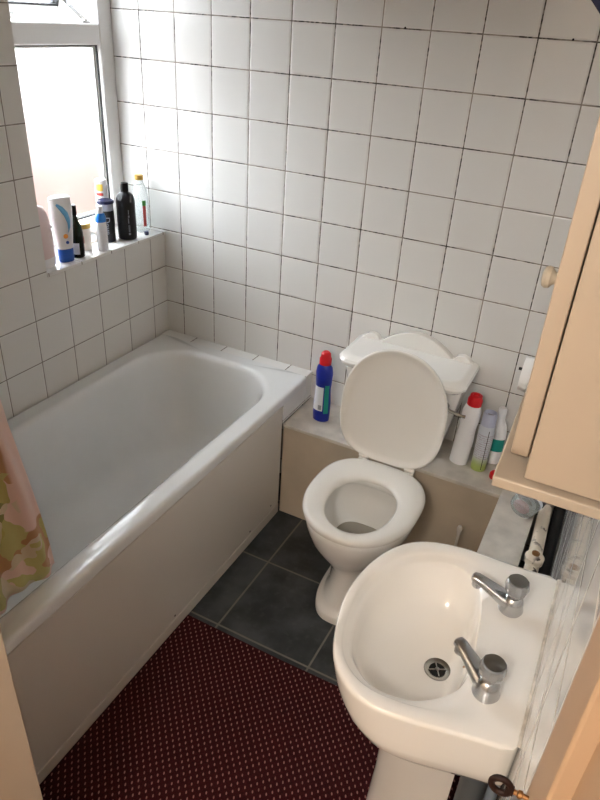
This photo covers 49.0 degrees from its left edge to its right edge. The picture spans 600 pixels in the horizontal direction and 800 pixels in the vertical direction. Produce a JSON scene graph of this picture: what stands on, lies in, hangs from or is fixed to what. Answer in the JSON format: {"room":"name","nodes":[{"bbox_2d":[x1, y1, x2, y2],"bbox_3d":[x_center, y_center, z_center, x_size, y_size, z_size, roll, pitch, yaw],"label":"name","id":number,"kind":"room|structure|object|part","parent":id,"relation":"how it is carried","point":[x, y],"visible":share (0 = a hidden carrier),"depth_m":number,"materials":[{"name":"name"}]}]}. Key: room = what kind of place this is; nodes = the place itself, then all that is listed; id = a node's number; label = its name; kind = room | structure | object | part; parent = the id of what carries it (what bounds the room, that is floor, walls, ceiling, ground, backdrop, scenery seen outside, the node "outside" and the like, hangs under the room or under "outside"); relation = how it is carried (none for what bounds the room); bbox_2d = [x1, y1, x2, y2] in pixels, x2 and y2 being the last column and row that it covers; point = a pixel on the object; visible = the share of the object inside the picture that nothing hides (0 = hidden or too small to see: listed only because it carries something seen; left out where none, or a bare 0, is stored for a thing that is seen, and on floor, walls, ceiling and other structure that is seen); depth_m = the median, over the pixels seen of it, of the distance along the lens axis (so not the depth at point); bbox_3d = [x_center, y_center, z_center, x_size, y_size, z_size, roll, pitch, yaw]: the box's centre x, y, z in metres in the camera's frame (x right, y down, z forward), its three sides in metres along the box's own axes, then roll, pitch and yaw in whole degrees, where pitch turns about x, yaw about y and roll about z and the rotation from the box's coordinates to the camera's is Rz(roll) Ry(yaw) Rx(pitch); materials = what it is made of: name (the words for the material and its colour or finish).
{"room":"bathroom","nodes":[
{"label":"bathroom","id":0,"kind":"room"},
{"bbox_2d":[0,0,168,419],"bbox_3d":[-1.065,-0.523,1.897,0.260,2.400,1.800,17,33,22],"label":"wall","id":1,"kind":"structure","parent":0,"point":[57,330],"depth_m":2.24,"materials":[{"name":"white tile"}]},
{"bbox_2d":[8,0,122,245],"bbox_3d":[-0.904,-1.142,2.218,0.175,1.197,0.625,17,33,22],"label":"window","id":2,"kind":"structure","parent":1,"relation":"in","point":[66,70],"depth_m":2.34,"materials":[{"name":"white glass"}]},
{"bbox_3d":[-0.897,-1.431,2.057,0.148,0.424,0.465,17,33,22],"label":"opening sash","id":3,"kind":"part","parent":2,"relation":"part of","materials":[{"name":"white plastic"}]},
{"bbox_3d":[-0.897,-1.431,2.057,0.094,0.330,0.375,17,33,22],"label":"glass","id":4,"kind":"part","parent":2,"relation":"part of","materials":[{"name":"white glass"}]},
{"bbox_3d":[-0.883,-0.923,2.326,0.004,0.589,0.487,17,33,22],"label":"glass","id":5,"kind":"part","parent":2,"relation":"part of","materials":[{"name":"white glass"}]},
{"bbox_2d":[46,225,164,276],"bbox_3d":[-0.780,-0.572,2.456,0.204,0.012,0.625,17,33,22],"label":"windowsill","id":6,"kind":"structure","parent":1,"relation":"attached to","point":[119,244],"depth_m":2.41,"materials":[{"name":"white tile"}]},
{"bbox_2d":[37,205,55,268],"bbox_3d":[-0.850,-0.539,2.176,0.050,0.207,0.082,11,31,11],"label":"lotion bottle","id":7,"kind":"object","parent":6,"relation":"on","point":[46,233],"visible":0.51,"depth_m":2.17,"materials":[{"name":"pink plastic"}]},
{"bbox_2d":[47,195,73,262],"bbox_3d":[-0.805,-0.580,2.236,0.076,0.220,0.049,-21,38,-36],"label":"bottle","id":8,"kind":"object","parent":6,"relation":"on","point":[59,206],"visible":1,"depth_m":2.21,"materials":[{"name":"white plastic"}]},
{"bbox_2d":[72,204,84,257],"bbox_3d":[-0.779,-0.587,2.289,0.046,0.182,0.047,17,33,22],"label":"glass bottle","id":9,"kind":"object","parent":6,"relation":"on","point":[78,240],"visible":0.79,"depth_m":2.28,"materials":[{"name":"black glass"}]},
{"bbox_2d":[79,220,96,250],"bbox_3d":[-0.782,-0.599,2.393,0.062,0.097,0.078,17,33,22],"label":"candle jar","id":10,"kind":"object","parent":6,"relation":"on","point":[85,225],"visible":0.43,"depth_m":2.37,"materials":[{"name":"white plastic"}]},
{"bbox_3d":[-0.785,-0.629,2.367,0.060,0.017,0.060,17,33,22],"label":"lid","id":11,"kind":"part","parent":10,"relation":"part of","materials":[{"name":"gold metal"}]},
{"bbox_2d":[82,228,91,250],"bbox_3d":[-0.787,-0.588,2.391,0.056,0.080,0.056,17,33,22],"label":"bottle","id":12,"kind":"object","parent":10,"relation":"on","point":[86,231],"depth_m":2.38,"materials":[{"name":"plastic"}]},
{"bbox_2d":[94,178,108,204],"bbox_3d":[-0.750,-0.732,2.508,0.046,0.216,0.047,17,33,22],"label":"tube","id":13,"kind":"object","parent":6,"relation":"on","point":[101,188],"visible":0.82,"depth_m":2.46,"materials":[{"name":"white plastic"}]},
{"bbox_2d":[95,205,108,250],"bbox_3d":[-0.716,-0.619,2.373,0.040,0.160,0.040,17,33,22],"label":"lotion bottle","id":14,"kind":"object","parent":6,"relation":"on","point":[100,218],"visible":1,"depth_m":2.36,"materials":[{"name":"white plastic"}]},
{"bbox_2d":[97,198,115,242],"bbox_3d":[-0.725,-0.674,2.471,0.062,0.155,0.062,17,33,22],"label":"can","id":15,"kind":"object","parent":6,"relation":"on","point":[106,203],"visible":0.63,"depth_m":2.44,"materials":[{"name":"black metal"}]},
{"bbox_3d":[-0.721,-0.735,2.436,0.062,0.013,0.062,17,33,22],"label":"lid","id":16,"kind":"part","parent":15,"relation":"part of","materials":[{"name":"blue plastic"}]},
{"bbox_2d":[116,182,136,239],"bbox_3d":[-0.661,-0.719,2.502,0.071,0.209,0.071,17,33,22],"label":"shampoo bottle","id":17,"kind":"object","parent":6,"relation":"on","point":[125,201],"visible":1,"depth_m":2.48,"materials":[{"name":"black plastic"}]},
{"bbox_2d":[132,174,149,231],"bbox_3d":[-0.629,-0.776,2.595,0.062,0.218,0.062,17,33,22],"label":"clear bottle","id":18,"kind":"object","parent":6,"relation":"on","point":[139,192],"visible":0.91,"depth_m":2.57,"materials":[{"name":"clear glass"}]},
{"bbox_2d":[110,0,599,560],"bbox_3d":[0.218,-0.669,2.294,2.160,2.400,0.120,17,33,22],"label":"wall","id":19,"kind":"structure","parent":0,"point":[319,176],"depth_m":2.19,"materials":[{"name":"white tile"}]},
{"bbox_2d":[161,330,311,422],"bbox_3d":[-0.319,-0.111,2.686,0.704,0.119,0.236,17,33,22],"label":"trim","id":20,"kind":"structure","parent":19,"relation":"attached to","point":[304,394],"depth_m":2.65,"materials":[{"name":"white tile"}]},
{"bbox_3d":[-0.345,-0.922,1.321,0.024,0.024,1.700,17,33,22],"label":"rail","id":21,"kind":"object","parent":19,"relation":"attached to","visible":0},
{"bbox_2d":[0,399,53,614],"bbox_3d":[-0.664,-0.077,1.164,0.066,1.300,0.376,18,33,23],"label":"shower curtain","id":22,"kind":"object","parent":21,"relation":"hanging from","point":[26,556],"visible":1,"depth_m":1.48,"materials":[{"name":"multicoloured fabric"}]},
{"bbox_3d":[0.791,-0.098,2.149,0.139,0.015,0.067,17,33,22],"label":"toilet roll holder","id":23,"kind":"object","parent":19,"relation":"attached to","visible":0},
{"bbox_2d":[517,357,534,391],"bbox_3d":[0.772,-0.073,2.137,0.100,0.112,0.112,17,33,22],"label":"toilet roll","id":24,"kind":"object","parent":23,"relation":"on","point":[526,371],"visible":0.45,"depth_m":2.10,"materials":[{"name":"white paper"}]},
{"bbox_2d":[188,473,524,685],"bbox_3d":[-0.478,1.160,1.585,2.460,0.120,3.420,17,33,22],"label":"floor","id":25,"kind":"structure","parent":0,"point":[265,600],"depth_m":2.30,"materials":[{"name":"tile"}]},
{"bbox_2d":[0,334,305,784],"bbox_3d":[-0.677,0.398,2.200,0.706,0.552,1.644,17,33,22],"label":"bathtub","id":26,"kind":"object","parent":25,"relation":"on","point":[150,473],"visible":0.98,"depth_m":2.23,"materials":[{"name":"ceramic"}]},
{"bbox_2d":[39,615,459,799],"bbox_3d":[-0.443,1.350,1.137,1.031,0.009,2.290,17,33,22],"label":"carpet","id":27,"kind":"object","parent":25,"relation":"on","point":[211,714],"visible":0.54,"depth_m":1.84,"materials":[{"name":"red carpet"}]},
{"bbox_2d":[333,542,556,799],"bbox_3d":[0.241,0.755,1.437,0.366,0.791,0.463,17,33,22],"label":"washbasin","id":28,"kind":"object","parent":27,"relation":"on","point":[401,679],"visible":0.94,"depth_m":1.26,"materials":[{"name":"white ceramic"}]},
{"bbox_2d":[454,637,506,703],"bbox_3d":[0.303,0.451,1.123,0.048,0.077,0.108,-13,34,-27],"label":"tap","id":29,"kind":"object","parent":28,"relation":"on","point":[486,674],"visible":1,"depth_m":1.10,"materials":[{"name":"silver metal"}]},
{"bbox_3d":[0.297,0.456,1.135,0.038,0.048,0.088,-13,34,-27],"label":"spout","id":30,"kind":"part","parent":29,"relation":"part of","materials":[{"name":"silver metal"}]},
{"bbox_3d":[0.319,0.449,1.091,0.044,0.039,0.044,11,31,12],"label":"knob","id":31,"kind":"part","parent":29,"relation":"part of","materials":[{"name":"grey plastic"}]},
{"bbox_2d":[471,572,529,617],"bbox_3d":[0.386,0.366,1.277,0.108,0.077,0.048,18,33,23],"label":"tap","id":32,"kind":"object","parent":28,"relation":"on","point":[509,599],"visible":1,"depth_m":1.26,"materials":[{"name":"silver metal"}]},
{"bbox_3d":[0.377,0.373,1.286,0.088,0.048,0.038,18,33,23],"label":"spout","id":33,"kind":"part","parent":32,"relation":"part of","materials":[{"name":"silver metal"}]},
{"bbox_3d":[0.413,0.360,1.256,0.044,0.039,0.044,10,31,11],"label":"knob","id":34,"kind":"part","parent":32,"relation":"part of","materials":[{"name":"grey plastic"}]},
{"bbox_2d":[302,331,479,624],"bbox_3d":[0.250,0.261,2.250,0.474,0.844,0.702,17,33,22],"label":"toilet","id":35,"kind":"object","parent":25,"relation":"on","point":[403,393],"visible":0.95,"depth_m":2.23,"materials":[{"name":"white ceramic"}]},
{"bbox_3d":[0.196,0.506,2.267,0.360,0.398,0.452,17,33,22],"label":"bowl","id":36,"kind":"part","parent":35,"relation":"part of","materials":[{"name":"white ceramic"}]},
{"bbox_3d":[0.205,0.326,2.147,0.376,0.022,0.444,17,33,22],"label":"seat","id":37,"kind":"part","parent":35,"relation":"part of","materials":[{"name":"white plastic"}]},
{"bbox_3d":[0.315,0.030,2.228,0.374,0.416,0.063,17,33,22],"label":"lid","id":38,"kind":"part","parent":35,"relation":"part of","materials":[{"name":"white plastic"}]},
{"bbox_3d":[0.372,-0.124,2.280,0.456,0.044,0.218,17,33,22],"label":"cistern lid","id":39,"kind":"part","parent":35,"relation":"part of","materials":[{"name":"white ceramic"}]},
{"bbox_3d":[0.504,0.033,2.173,0.096,0.030,0.025,29,39,36],"label":"flush lever","id":40,"kind":"part","parent":35,"relation":"part of","materials":[{"name":"silver metal"}]},
{"bbox_2d":[279,398,502,551],"bbox_3d":[0.344,0.328,2.533,0.828,0.455,0.237,17,33,22],"label":"ledge","id":41,"kind":"object","parent":25,"relation":"on","point":[455,495],"depth_m":2.39,"materials":[{"name":"beige paint"}]},
{"bbox_2d":[313,350,332,421],"bbox_3d":[0.088,-0.052,2.463,0.067,0.290,0.052,17,33,22],"label":"bottle","id":42,"kind":"object","parent":41,"relation":"on","point":[324,371],"visible":1,"depth_m":2.45,"materials":[{"name":"blue plastic"}]},
{"bbox_2d":[323,386,329,413],"bbox_3d":[0.099,0.000,2.465,0.018,0.120,0.005,-3,31,-12],"label":"print","id":43,"kind":"object","parent":42,"relation":"attached to","point":[326,389],"depth_m":2.47,"materials":[{"name":"teal paper"}]},
{"bbox_2d":[449,392,482,464],"bbox_3d":[0.574,0.101,2.268,0.074,0.280,0.050,18,33,23],"label":"bottle","id":44,"kind":"object","parent":41,"relation":"on","point":[464,438],"visible":1,"depth_m":2.25,"materials":[{"name":"white plastic"}]},
{"bbox_2d":[470,409,497,471],"bbox_3d":[0.631,0.140,2.255,0.053,0.230,0.053,17,33,22],"label":"bottle","id":45,"kind":"object","parent":41,"relation":"on","point":[487,427],"visible":1,"depth_m":2.23,"materials":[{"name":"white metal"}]},
{"bbox_3d":[0.670,0.257,2.264,0.036,0.025,0.036,17,33,22],"label":"bottle cap","id":46,"kind":"part","parent":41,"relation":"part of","materials":[{"name":"red plastic"}]},
{"bbox_2d":[487,406,506,463],"bbox_3d":[0.688,0.122,2.301,0.064,0.222,0.045,17,33,22],"label":"spray bottle","id":47,"kind":"object","parent":41,"relation":"on","point":[500,434],"visible":0.65,"depth_m":2.28,"materials":[{"name":"white plastic"}]},
{"bbox_2d":[454,525,462,545],"bbox_3d":[0.539,0.557,2.323,0.092,0.294,0.092,17,33,22],"label":"toilet brush","id":48,"kind":"object","parent":25,"relation":"on","point":[459,527],"visible":0.23,"depth_m":2.26,"materials":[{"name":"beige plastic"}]},
{"bbox_2d":[477,489,533,565],"bbox_3d":[0.603,0.606,2.089,0.118,0.452,0.929,17,33,22],"label":"ledge","id":49,"kind":"object","parent":25,"relation":"on","point":[505,536],"visible":0.21,"depth_m":1.99,"materials":[{"name":"beige paint"}]},
{"bbox_2d":[510,493,546,518],"bbox_3d":[0.704,0.312,2.032,0.101,0.104,0.091,-23,40,-38],"label":"jar","id":50,"kind":"object","parent":49,"relation":"on","point":[523,506],"visible":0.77,"depth_m":2.00,"materials":[{"name":"clear glass"}]},
{"bbox_2d":[482,510,599,799],"bbox_3d":[0.668,-0.016,1.226,0.120,2.400,1.690,17,33,22],"label":"wall","id":51,"kind":"structure","parent":0,"point":[575,615],"depth_m":0.88,"materials":[{"name":"white white-grey veined marble"}]},
{"bbox_2d":[517,579,559,747],"bbox_3d":[0.435,0.455,1.185,0.006,0.008,0.404,17,33,22],"label":"trim","id":52,"kind":"structure","parent":51,"relation":"attached to","point":[558,580],"depth_m":1.15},
{"bbox_2d":[524,503,553,572],"bbox_3d":[0.698,0.435,1.940,0.058,0.067,0.928,17,33,22],"label":"pipe","id":53,"kind":"object","parent":51,"relation":"attached to","point":[534,559],"visible":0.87,"depth_m":1.96,"materials":[{"name":"white paint"}]},
{"bbox_2d":[491,115,599,519],"bbox_3d":[0.406,-0.334,0.734,0.155,0.786,0.508,17,33,22],"label":"upper cabinet","id":54,"kind":"object","parent":51,"relation":"attached to","point":[550,454],"visible":1,"depth_m":0.68,"materials":[{"name":"beige paint"}]},
{"bbox_3d":[0.327,-0.156,0.844,0.033,0.029,0.029,17,33,22],"label":"knob","id":55,"kind":"part","parent":54,"relation":"part of","materials":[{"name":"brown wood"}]},
{"bbox_3d":[0.365,-0.347,0.722,0.020,0.755,0.432,17,33,22],"label":"door","id":56,"kind":"part","parent":54,"relation":"part of","materials":[{"name":"beige paint"}]},
{"bbox_2d":[591,0,599,12],"bbox_3d":[0.340,-0.512,0.647,0.063,0.249,0.107,17,33,22],"label":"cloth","id":57,"kind":"object","parent":54,"relation":"hanging from","point":[596,3],"visible":1,"depth_m":0.68,"materials":[{"name":"blue"}]},
{"bbox_2d":[538,506,565,575],"bbox_3d":[0.718,0.486,1.932,0.037,0.037,0.970,17,33,22],"label":"insulated pipe","id":58,"kind":"object","parent":51,"relation":"attached to","point":[554,529],"visible":0.21,"depth_m":2.02,"materials":[{"name":"black rubber"}]},
{"bbox_3d":[-0.918,0.011,1.000,0.960,2.400,0.120,17,33,22],"label":"wall","id":59,"kind":"structure","parent":0,"visible":0},
{"bbox_2d":[0,630,42,799],"bbox_3d":[-0.148,0.391,0.745,0.865,2.090,0.135,17,33,22],"label":"trim","id":60,"kind":"structure","parent":59,"relation":"attached to","point":[18,776],"depth_m":1.08,"materials":[{"name":"beige paint"}]},
{"bbox_2d":[526,617,599,799],"bbox_3d":[0.043,0.665,0.381,0.040,1.994,0.760,17,33,22],"label":"door","id":61,"kind":"structure","parent":59,"relation":"in","point":[568,768],"depth_m":0.45,"materials":[{"name":"beige paint"}]},
{"bbox_2d":[488,774,528,799],"bbox_3d":[0.187,0.345,0.582,0.041,0.025,0.008,17,33,22],"label":"key","id":62,"kind":"object","parent":61,"relation":"in","point":[509,790],"visible":0.99,"depth_m":0.58,"materials":[{"name":"gold metal"}]},
{"bbox_3d":[0.047,0.616,0.352,0.014,1.720,0.580,17,33,22],"label":"panel","id":63,"kind":"part","parent":61,"relation":"part of","materials":[{"name":"beige paint"}]}
]}

